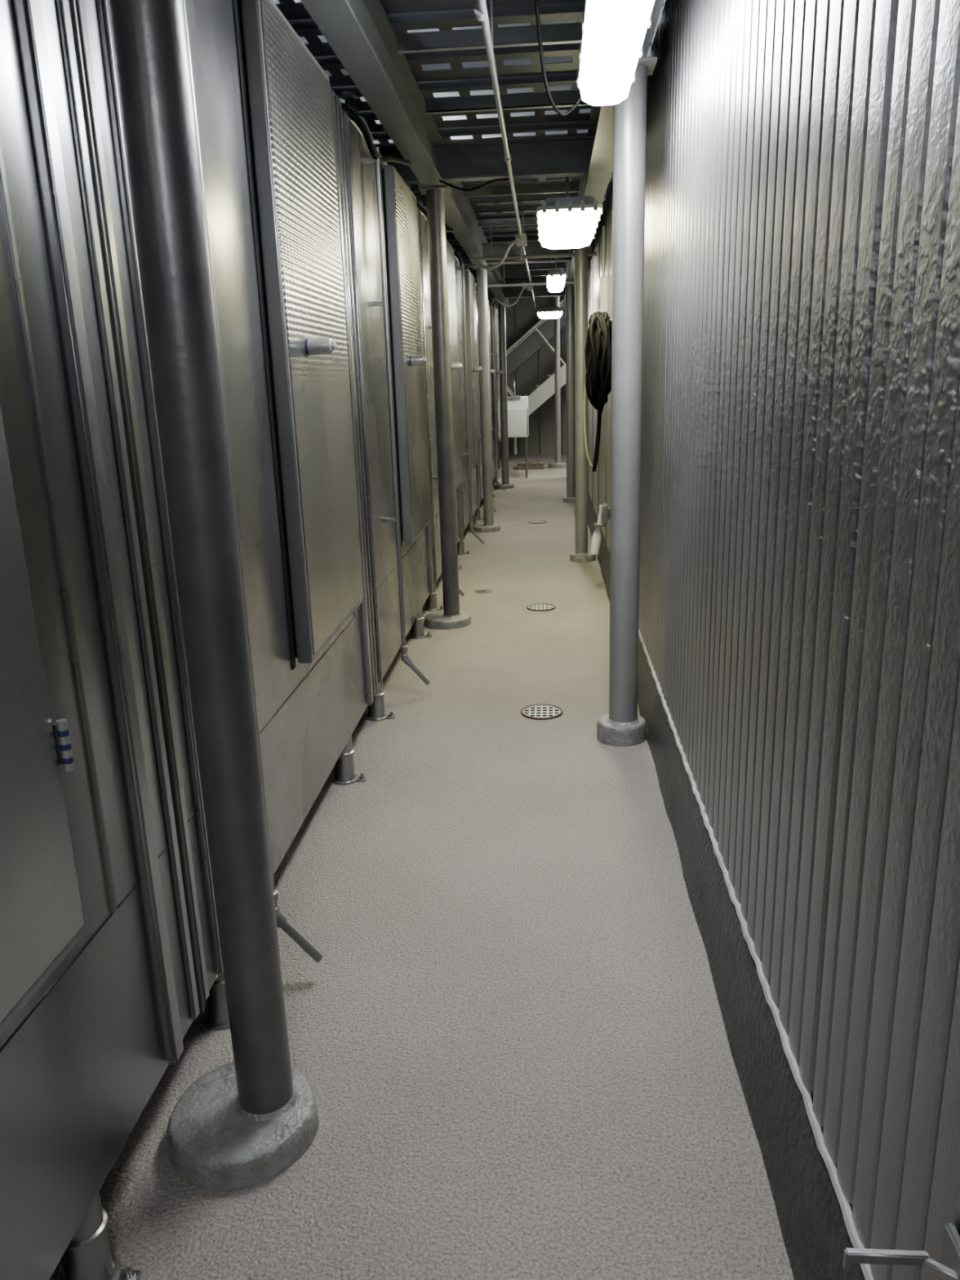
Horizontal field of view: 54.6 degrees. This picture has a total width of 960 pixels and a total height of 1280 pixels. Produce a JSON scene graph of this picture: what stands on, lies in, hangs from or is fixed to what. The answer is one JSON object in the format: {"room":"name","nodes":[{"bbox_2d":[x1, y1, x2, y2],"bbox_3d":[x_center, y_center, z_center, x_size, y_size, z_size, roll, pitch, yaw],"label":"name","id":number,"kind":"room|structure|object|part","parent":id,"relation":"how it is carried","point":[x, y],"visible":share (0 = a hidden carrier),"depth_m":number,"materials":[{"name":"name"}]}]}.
{"room":"industrial service corridor","nodes":[
{"label":"industrial service corridor","id":0,"kind":"room"},
{"bbox_2d":[49,453,794,1279],"bbox_3d":[0.839,-0.883,9.112,5.700,0.120,22.900,-1,16,4],"label":"floor","id":1,"kind":"structure","parent":0,"point":[508,1035],"depth_m":2.38,"materials":[{"name":"grey concrete"}]},
{"bbox_2d":[0,0,204,1279],"bbox_3d":[-1.440,0.070,0.811,1.703,2.620,2.204,-1,16,4],"label":"wall panel","id":2,"kind":"object","parent":1,"relation":"on","point":[101,991],"visible":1,"depth_m":1.54,"materials":[{"name":"grey metal"}]},
{"bbox_3d":[-0.706,-0.311,0.828,0.075,1.880,0.887,-1,16,4],"label":"door","id":3,"kind":"part","parent":2,"relation":"part of","materials":[{"name":"silver metal"}]},
{"bbox_2d":[75,0,377,1030],"bbox_3d":[-1.272,-0.522,2.923,1.729,2.620,2.204,-1,16,4],"label":"wall panel","id":4,"kind":"object","parent":1,"relation":"on","point":[268,113],"visible":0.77,"depth_m":2.61,"materials":[{"name":"grey metal"}]},
{"bbox_3d":[-0.549,-0.930,3.041,0.061,1.880,0.875,-1,16,4],"label":"door","id":5,"kind":"part","parent":4,"relation":"part of","materials":[{"name":"silver metal"}]},
{"bbox_3d":[-0.488,-0.899,2.845,0.095,0.060,0.060,-1,16,4],"label":"latch handle","id":6,"kind":"part","parent":4,"relation":"part of","materials":[{"name":"grey metal"}]},
{"bbox_2d":[167,1061,319,1190],"bbox_3d":[-0.509,1.029,2.013,0.315,0.072,0.316,-1,16,4],"label":"column base","id":7,"kind":"object","parent":1,"relation":"on","point":[214,1144],"visible":0.78,"depth_m":1.94,"materials":[{"name":"grey concrete"}]},
{"bbox_2d":[106,0,293,1114],"bbox_3d":[-0.504,-0.248,1.680,0.180,2.607,0.180,-1,16,4],"label":"support column","id":8,"kind":"structure","parent":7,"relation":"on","point":[149,39],"depth_m":1.64,"materials":[{"name":"metal"}]},
{"bbox_2d":[339,104,434,721],"bbox_3d":[-1.116,-1.113,5.036,1.729,2.620,2.204,-1,16,4],"label":"wall panel","id":9,"kind":"object","parent":1,"relation":"on","point":[382,217],"visible":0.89,"depth_m":4.57,"materials":[{"name":"grey metal"}]},
{"bbox_3d":[-0.394,-1.522,5.154,0.061,1.880,0.875,-1,16,4],"label":"door","id":10,"kind":"part","parent":9,"relation":"part of","materials":[{"name":"silver metal"}]},
{"bbox_3d":[-0.332,-1.490,4.958,0.095,0.060,0.060,-1,16,4],"label":"latch handle","id":11,"kind":"part","parent":9,"relation":"part of","materials":[{"name":"grey metal"}]},
{"bbox_2d":[417,206,464,611],"bbox_3d":[-0.960,-1.704,7.150,1.729,2.620,2.204,-1,16,4],"label":"wall panel","id":12,"kind":"object","parent":1,"relation":"on","point":[431,602],"visible":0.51,"depth_m":6.56,"materials":[{"name":"grey metal"}]},
{"bbox_3d":[-0.238,-2.113,7.268,0.061,1.880,0.875,-1,16,4],"label":"door","id":13,"kind":"part","parent":12,"relation":"part of","materials":[{"name":"silver metal"}]},
{"bbox_3d":[-0.177,-2.081,7.072,0.095,0.060,0.060,-1,16,4],"label":"latch handle","id":14,"kind":"part","parent":12,"relation":"part of","materials":[{"name":"grey metal"}]},
{"bbox_2d":[424,610,471,629],"bbox_3d":[-0.216,-0.141,6.212,0.314,0.065,0.313,-1,16,4],"label":"concrete pad","id":15,"kind":"object","parent":1,"relation":"on","point":[437,620],"visible":0.87,"depth_m":6.11,"materials":[{"name":"grey concrete"}]},
{"bbox_2d":[417,185,459,615],"bbox_3d":[-0.227,-1.415,5.867,0.180,2.614,0.180,-1,16,4],"label":"support column","id":16,"kind":"structure","parent":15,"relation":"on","point":[435,202],"depth_m":5.79,"materials":[{"name":"metal"}]},
{"bbox_2d":[454,257,484,555],"bbox_3d":[-0.804,-2.296,9.263,1.729,2.620,2.204,-1,16,4],"label":"wall panel","id":17,"kind":"object","parent":1,"relation":"on","point":[465,293],"visible":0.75,"depth_m":8.88,"materials":[{"name":"grey metal"}]},
{"bbox_3d":[-0.082,-2.704,9.381,0.061,1.880,0.875,-1,16,4],"label":"door","id":18,"kind":"part","parent":17,"relation":"part of","materials":[{"name":"silver metal"}]},
{"bbox_3d":[-0.021,-2.673,9.185,0.095,0.060,0.060,-1,16,4],"label":"latch handle","id":19,"kind":"part","parent":17,"relation":"part of","materials":[{"name":"grey metal"}]},
{"bbox_2d":[475,589,492,593],"bbox_3d":[0.031,-0.374,7.128,0.130,0.008,0.130,-1,16,4],"label":"cover","id":20,"kind":"object","parent":1,"relation":"on","point":[480,591],"visible":1,"depth_m":7.11,"materials":[{"name":"grey metal"}]},
{"bbox_2d":[475,284,497,520],"bbox_3d":[-0.649,-2.887,11.376,1.729,2.620,2.204,-1,16,4],"label":"wall panel","id":21,"kind":"object","parent":1,"relation":"on","point":[477,513],"visible":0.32,"depth_m":10.81,"materials":[{"name":"grey metal"}]},
{"bbox_3d":[0.073,-3.296,11.494,0.061,1.880,0.875,-1,16,4],"label":"door","id":22,"kind":"part","parent":21,"relation":"part of","materials":[{"name":"silver metal"}]},
{"bbox_2d":[472,523,500,533],"bbox_3d":[0.067,-1.217,10.056,0.313,0.065,0.313,-1,16,4],"label":"concrete pad","id":23,"kind":"object","parent":1,"relation":"on","point":[482,528],"visible":0.8,"depth_m":9.94,"materials":[{"name":"grey concrete"}]},
{"bbox_2d":[471,266,493,524],"bbox_3d":[0.056,-2.490,9.709,0.180,2.614,0.180,-1,16,4],"label":"support column","id":24,"kind":"structure","parent":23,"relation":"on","point":[482,273],"depth_m":9.65,"materials":[{"name":"metal"}]},
{"bbox_2d":[488,302,505,497],"bbox_3d":[-0.493,-3.478,13.489,1.729,2.620,2.204,-1,16,4],"label":"wall panel","id":25,"kind":"object","parent":1,"relation":"on","point":[493,312],"visible":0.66,"depth_m":13.23,"materials":[{"name":"grey metal"}]},
{"bbox_3d":[0.229,-3.887,13.608,0.061,1.880,0.875,-1,16,4],"label":"door","id":26,"kind":"part","parent":25,"relation":"part of","materials":[{"name":"silver metal"}]},
{"bbox_3d":[0.291,-3.855,13.412,0.095,0.060,0.060,-1,16,4],"label":"latch handle","id":27,"kind":"part","parent":25,"relation":"part of","materials":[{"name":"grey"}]},
{"bbox_2d":[493,483,514,488],"bbox_3d":[0.358,-2.319,13.993,0.313,0.065,0.314,-1,16,4],"label":"concrete pad","id":28,"kind":"object","parent":1,"relation":"on","point":[509,486],"visible":0.91,"depth_m":13.88,"materials":[{"name":"grey concrete"}]},
{"bbox_2d":[494,299,509,484],"bbox_3d":[0.346,-3.592,13.648,0.180,2.614,0.180,-1,16,4],"label":"support column","id":29,"kind":"structure","parent":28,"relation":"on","point":[501,308],"depth_m":13.60,"materials":[{"name":"metal"}]},
{"bbox_2d":[506,380,528,478],"bbox_3d":[0.575,-3.466,15.312,0.440,1.556,0.463,-1,16,4],"label":"utility sink","id":30,"kind":"object","parent":1,"relation":"on","point":[517,406],"visible":0.76,"depth_m":15.10,"materials":[{"name":"grey plastic"}]},
{"bbox_2d":[516,460,543,469],"bbox_3d":[0.928,-3.196,17.005,0.480,0.110,0.560,-1,16,4],"label":"wooden pallet","id":31,"kind":"object","parent":1,"relation":"on","point":[533,464],"visible":0.88,"depth_m":16.76,"materials":[{"name":"brown wood"}]},
{"bbox_2d":[498,298,565,440],"bbox_3d":[1.203,-5.281,17.609,4.079,3.616,0.944,-1,16,4],"label":"staircase","id":32,"kind":"structure","parent":1,"relation":"on","point":[544,391],"depth_m":17.31,"materials":[{"name":"grey metal"}]},
{"bbox_2d":[498,306,565,377],"bbox_3d":[1.413,-6.299,18.876,2.442,2.058,0.650,-1,16,4],"label":"stair stringer","id":33,"kind":"object","parent":32,"relation":"attached to","point":[534,342],"visible":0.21,"depth_m":18.68,"materials":[{"name":"paint"}]},
{"bbox_2d":[528,520,546,524],"bbox_3d":[0.651,-1.332,10.510,0.208,0.010,0.208,-1,16,4],"label":"floor drain","id":34,"kind":"object","parent":1,"relation":"on","point":[536,522],"visible":1,"depth_m":10.51,"materials":[{"name":"silver metal"}]},
{"bbox_2d":[526,603,555,611],"bbox_3d":[0.430,-0.231,6.566,0.204,0.010,0.204,-1,16,4],"label":"floor drain","id":35,"kind":"object","parent":1,"relation":"on","point":[538,606],"visible":1,"depth_m":6.57,"materials":[{"name":"silver metal"}]},
{"bbox_2d":[520,703,562,719],"bbox_3d":[0.298,0.347,4.500,0.204,0.010,0.204,-1,16,4],"label":"floor drain","id":36,"kind":"object","parent":1,"relation":"on","point":[540,711],"visible":1,"depth_m":4.50,"materials":[{"name":"silver metal"}]},
{"bbox_2d":[548,296,566,468],"bbox_3d":[1.369,-5.157,16.465,0.364,4.149,0.364,-1,16,4],"label":"post","id":37,"kind":"object","parent":1,"relation":"on","point":[557,464],"visible":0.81,"depth_m":16.64,"materials":[{"name":"metal"}]},
{"bbox_2d":[562,496,574,502],"bbox_3d":[1.202,-1.848,12.199,0.232,0.065,0.232,-1,16,4],"label":"concrete pad","id":38,"kind":"object","parent":1,"relation":"on","point":[566,500],"visible":0.64,"depth_m":12.11,"materials":[{"name":"grey concrete"}]},
{"bbox_2d":[563,284,574,497],"bbox_3d":[1.151,-3.118,11.847,0.180,2.614,0.180,-1,16,4],"label":"support column","id":39,"kind":"structure","parent":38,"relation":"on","point":[570,289],"depth_m":11.78,"materials":[{"name":"metal"}]},
{"bbox_2d":[569,551,595,562],"bbox_3d":[0.913,-0.746,8.261,0.232,0.065,0.233,-1,16,4],"label":"concrete pad","id":40,"kind":"object","parent":1,"relation":"on","point":[574,557],"visible":0.77,"depth_m":8.18,"materials":[{"name":"grey concrete"}]},
{"bbox_2d":[573,245,587,553],"bbox_3d":[0.861,-2.016,7.909,0.180,2.614,0.180,-1,16,4],"label":"support column","id":41,"kind":"structure","parent":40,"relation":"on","point":[580,254],"depth_m":7.87,"materials":[{"name":"metal"}]},
{"bbox_2d":[596,712,645,746],"bbox_3d":[0.629,0.390,4.145,0.218,0.094,0.218,-1,16,4],"label":"concrete pad","id":42,"kind":"object","parent":1,"relation":"on","point":[609,732],"visible":0.78,"depth_m":4.06,"materials":[{"name":"grey concrete"}]},
{"bbox_2d":[608,56,657,722],"bbox_3d":[0.596,-0.881,3.791,0.180,2.584,0.180,-1,16,4],"label":"support column","id":43,"kind":"structure","parent":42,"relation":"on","point":[629,115],"depth_m":3.71,"materials":[{"name":"metal"}]},
{"bbox_2d":[272,0,591,244],"bbox_3d":[0.708,-5.035,7.960,5.700,0.100,22.900,-1,16,4],"label":"ceiling","id":44,"kind":"structure","parent":0,"point":[561,59],"depth_m":8.84,"materials":[{"name":"grey paint"}]},
{"bbox_2d":[453,240,573,265],"bbox_3d":[-0.500,-3.902,9.459,2.940,0.190,0.100,-1,16,4],"label":"cross beam","id":45,"kind":"structure","parent":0,"point":[533,247],"depth_m":9.38,"materials":[{"name":"metal"}]},
{"bbox_2d":[275,0,663,283],"bbox_3d":[-0.635,-3.220,6.544,3.100,0.033,18.914,-1,16,4],"label":"ceiling grating","id":46,"kind":"object","parent":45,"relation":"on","point":[404,15],"visible":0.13,"depth_m":4.37,"materials":[{"name":"paint"}]},
{"bbox_2d":[439,0,535,306],"bbox_3d":[0.037,-2.846,6.072,0.464,0.525,17.800,-1,16,4],"label":"conduit","id":47,"kind":"object","parent":46,"relation":"attached to","point":[480,7],"visible":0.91,"depth_m":4.58,"materials":[{"name":"grey galvanised steel"}]},
{"bbox_2d":[396,22,591,277],"bbox_3d":[0.305,-3.263,6.786,0.824,0.060,10.835,-1,16,4],"label":"cross beam","id":48,"kind":"structure","parent":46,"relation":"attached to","point":[569,33],"depth_m":4.54,"materials":[{"name":"grey metal"}]},
{"bbox_2d":[469,226,596,287],"bbox_3d":[0.559,-3.922,9.532,1.140,0.335,2.550,-1,16,4],"label":"pipe","id":49,"kind":"object","parent":46,"relation":"attached to","point":[515,257],"visible":0.7,"depth_m":8.38,"materials":[{"name":"grey metal"}]},
{"bbox_2d":[537,296,563,319],"bbox_3d":[1.044,-5.083,13.934,0.382,0.480,0.776,-1,16,4],"label":"fluorescent light fixture","id":50,"kind":"object","parent":46,"relation":"hanging from","point":[544,313],"visible":1,"depth_m":13.63,"materials":[{"name":"grey plastic"}]},
{"bbox_2d":[537,311,562,319],"bbox_3d":[1.051,-4.878,13.991,0.360,0.055,0.750,-1,16,4],"label":"diffuser","id":51,"kind":"object","parent":50,"relation":"attached to","point":[544,315],"depth_m":13.65,"materials":[{"name":"white plastic"}]},
{"bbox_2d":[546,248,566,292],"bbox_3d":[0.765,-3.814,9.391,0.192,0.480,1.226,-1,16,4],"label":"fluorescent light fixture","id":52,"kind":"object","parent":46,"relation":"hanging from","point":[556,277],"visible":0.98,"depth_m":8.93,"materials":[{"name":"grey plastic"}]},
{"bbox_2d":[547,275,564,292],"bbox_3d":[0.771,-3.609,9.448,0.170,0.055,1.200,-1,16,4],"label":"diffuser","id":53,"kind":"object","parent":52,"relation":"attached to","point":[556,283],"depth_m":9.09,"materials":[{"name":"white plastic"}]},
{"bbox_2d":[536,136,602,248],"bbox_3d":[0.546,-2.799,5.813,0.382,0.510,1.276,-1,16,4],"label":"fluorescent light fixture","id":54,"kind":"object","parent":46,"relation":"hanging from","point":[566,222],"visible":1,"depth_m":5.39,"materials":[{"name":"grey plastic"}]},
{"bbox_2d":[537,208,601,248],"bbox_3d":[0.553,-2.579,5.874,0.360,0.055,1.250,-1,16,4],"label":"diffuser","id":55,"kind":"object","parent":54,"relation":"attached to","point":[557,228],"depth_m":5.56,"materials":[{"name":"white plastic"}]},
{"bbox_2d":[533,0,654,116],"bbox_3d":[0.299,-1.910,2.590,0.352,0.492,1.312,-1,16,4],"label":"fluorescent light fixture","id":56,"kind":"object","parent":46,"relation":"hanging from","point":[614,31],"visible":1,"depth_m":2.69,"materials":[{"name":"grey plastic"}]},
{"bbox_3d":[0.201,-1.999,2.920,0.144,0.492,0.673,5,17,23],"label":"supply cord","id":57,"kind":"part","parent":56,"relation":"part of","materials":[{"name":"black rubber"}]},
{"bbox_2d":[579,0,653,105],"bbox_3d":[0.384,-1.702,2.619,0.170,0.055,1.240,-1,16,4],"label":"diffuser","id":58,"kind":"object","parent":56,"relation":"attached to","point":[614,31],"depth_m":2.65,"materials":[{"name":"white plastic"}]},
{"bbox_2d":[495,296,566,455],"bbox_3d":[1.587,-6.043,19.575,5.940,4.420,0.160,-1,16,4],"label":"wall","id":59,"kind":"structure","parent":0,"point":[535,371],"depth_m":19.71,"materials":[{"name":"metal"}]},
{"bbox_2d":[587,0,959,1279],"bbox_3d":[2.174,-2.335,6.109,2.550,4.200,18.100,-1,16,4],"label":"wall","id":60,"kind":"structure","parent":0,"point":[799,615],"depth_m":1.59,"materials":[{"name":"metal"}]},
{"bbox_2d":[583,382,600,467],"bbox_3d":[0.894,-1.933,7.253,0.140,1.148,0.933,-1,16,3],"label":"hose","id":61,"kind":"object","parent":60,"relation":"attached to","point":[584,392],"visible":0.35,"depth_m":7.56,"materials":[{"name":"green"}]},
{"bbox_2d":[584,311,611,471],"bbox_3d":[0.851,-1.730,6.532,0.226,1.094,0.295,-1,16,4],"label":"coiled hose","id":62,"kind":"object","parent":60,"relation":"attached to","point":[597,351],"visible":0.97,"depth_m":6.38,"materials":[{"name":"grey rubber"}]},
{"bbox_2d":[590,502,610,555],"bbox_3d":[0.910,-0.831,7.014,0.164,0.384,0.150,-1,16,4],"label":"holder","id":63,"kind":"object","parent":60,"relation":"attached to","point":[604,510],"visible":1,"depth_m":6.99,"materials":[{"name":"paint"}]},
{"bbox_2d":[598,226,606,312],"bbox_3d":[0.951,-2.832,7.179,0.058,0.660,0.250,-1,16,4],"label":"junction box","id":64,"kind":"object","parent":60,"relation":"attached to","point":[602,280],"visible":0.67,"depth_m":7.11,"materials":[{"name":"grey metal"}]},
{"bbox_2d":[587,490,873,1279],"bbox_3d":[1.016,-0.418,6.679,0.186,0.274,18.000,-1,16,4],"label":"baseboard","id":65,"kind":"structure","parent":60,"relation":"attached to","point":[815,1217],"depth_m":2.04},
{"bbox_2d":[843,1222,959,1279],"bbox_3d":[0.488,0.728,1.063,0.127,0.080,0.080,-1,16,4],"label":"bracket","id":66,"kind":"object","parent":60,"relation":"attached to","point":[948,1268],"visible":1,"depth_m":1.08,"materials":[{"name":"metal"}]},
{"bbox_3d":[-0.041,0.140,-2.519,5.940,4.420,0.120,-1,16,4],"label":"wall","id":67,"kind":"structure","parent":0,"visible":0},
{"bbox_2d":[300,0,512,311],"bbox_3d":[-0.196,-3.075,6.503,0.130,0.240,18.880,-1,16,4],"label":"steel beam","id":68,"kind":"structure","parent":67,"relation":"attached to","point":[361,33],"depth_m":3.92,"materials":[{"name":"metal"}]},
{"bbox_2d":[330,87,498,307],"bbox_3d":[-0.277,-3.096,7.118,0.202,0.263,14.700,-1,16,4],"label":"supply pipe","id":69,"kind":"object","parent":68,"relation":"attached to","point":[360,123],"visible":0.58,"depth_m":4.04,"materials":[{"name":"paint"}]},
{"bbox_2d":[379,135,595,184],"bbox_3d":[-0.790,-2.800,5.521,2.940,0.190,0.100,-1,16,4],"label":"cross beam","id":70,"kind":"structure","parent":68,"relation":"attached to","point":[557,157],"depth_m":5.44,"materials":[{"name":"metal"}]},
{"bbox_2d":[487,280,566,298],"bbox_3d":[-0.209,-5.004,13.398,2.940,0.190,0.100,-1,16,4],"label":"cross beam","id":71,"kind":"structure","parent":68,"relation":"attached to","point":[539,291],"depth_m":13.33,"materials":[{"name":"metal"}]},
{"bbox_2d":[561,0,663,310],"bbox_3d":[0.761,-3.086,6.430,0.130,0.240,18.880,-1,16,4],"label":"steel beam","id":72,"kind":"structure","parent":67,"relation":"attached to","point":[595,184],"depth_m":4.90,"materials":[{"name":"metal"}]}
]}

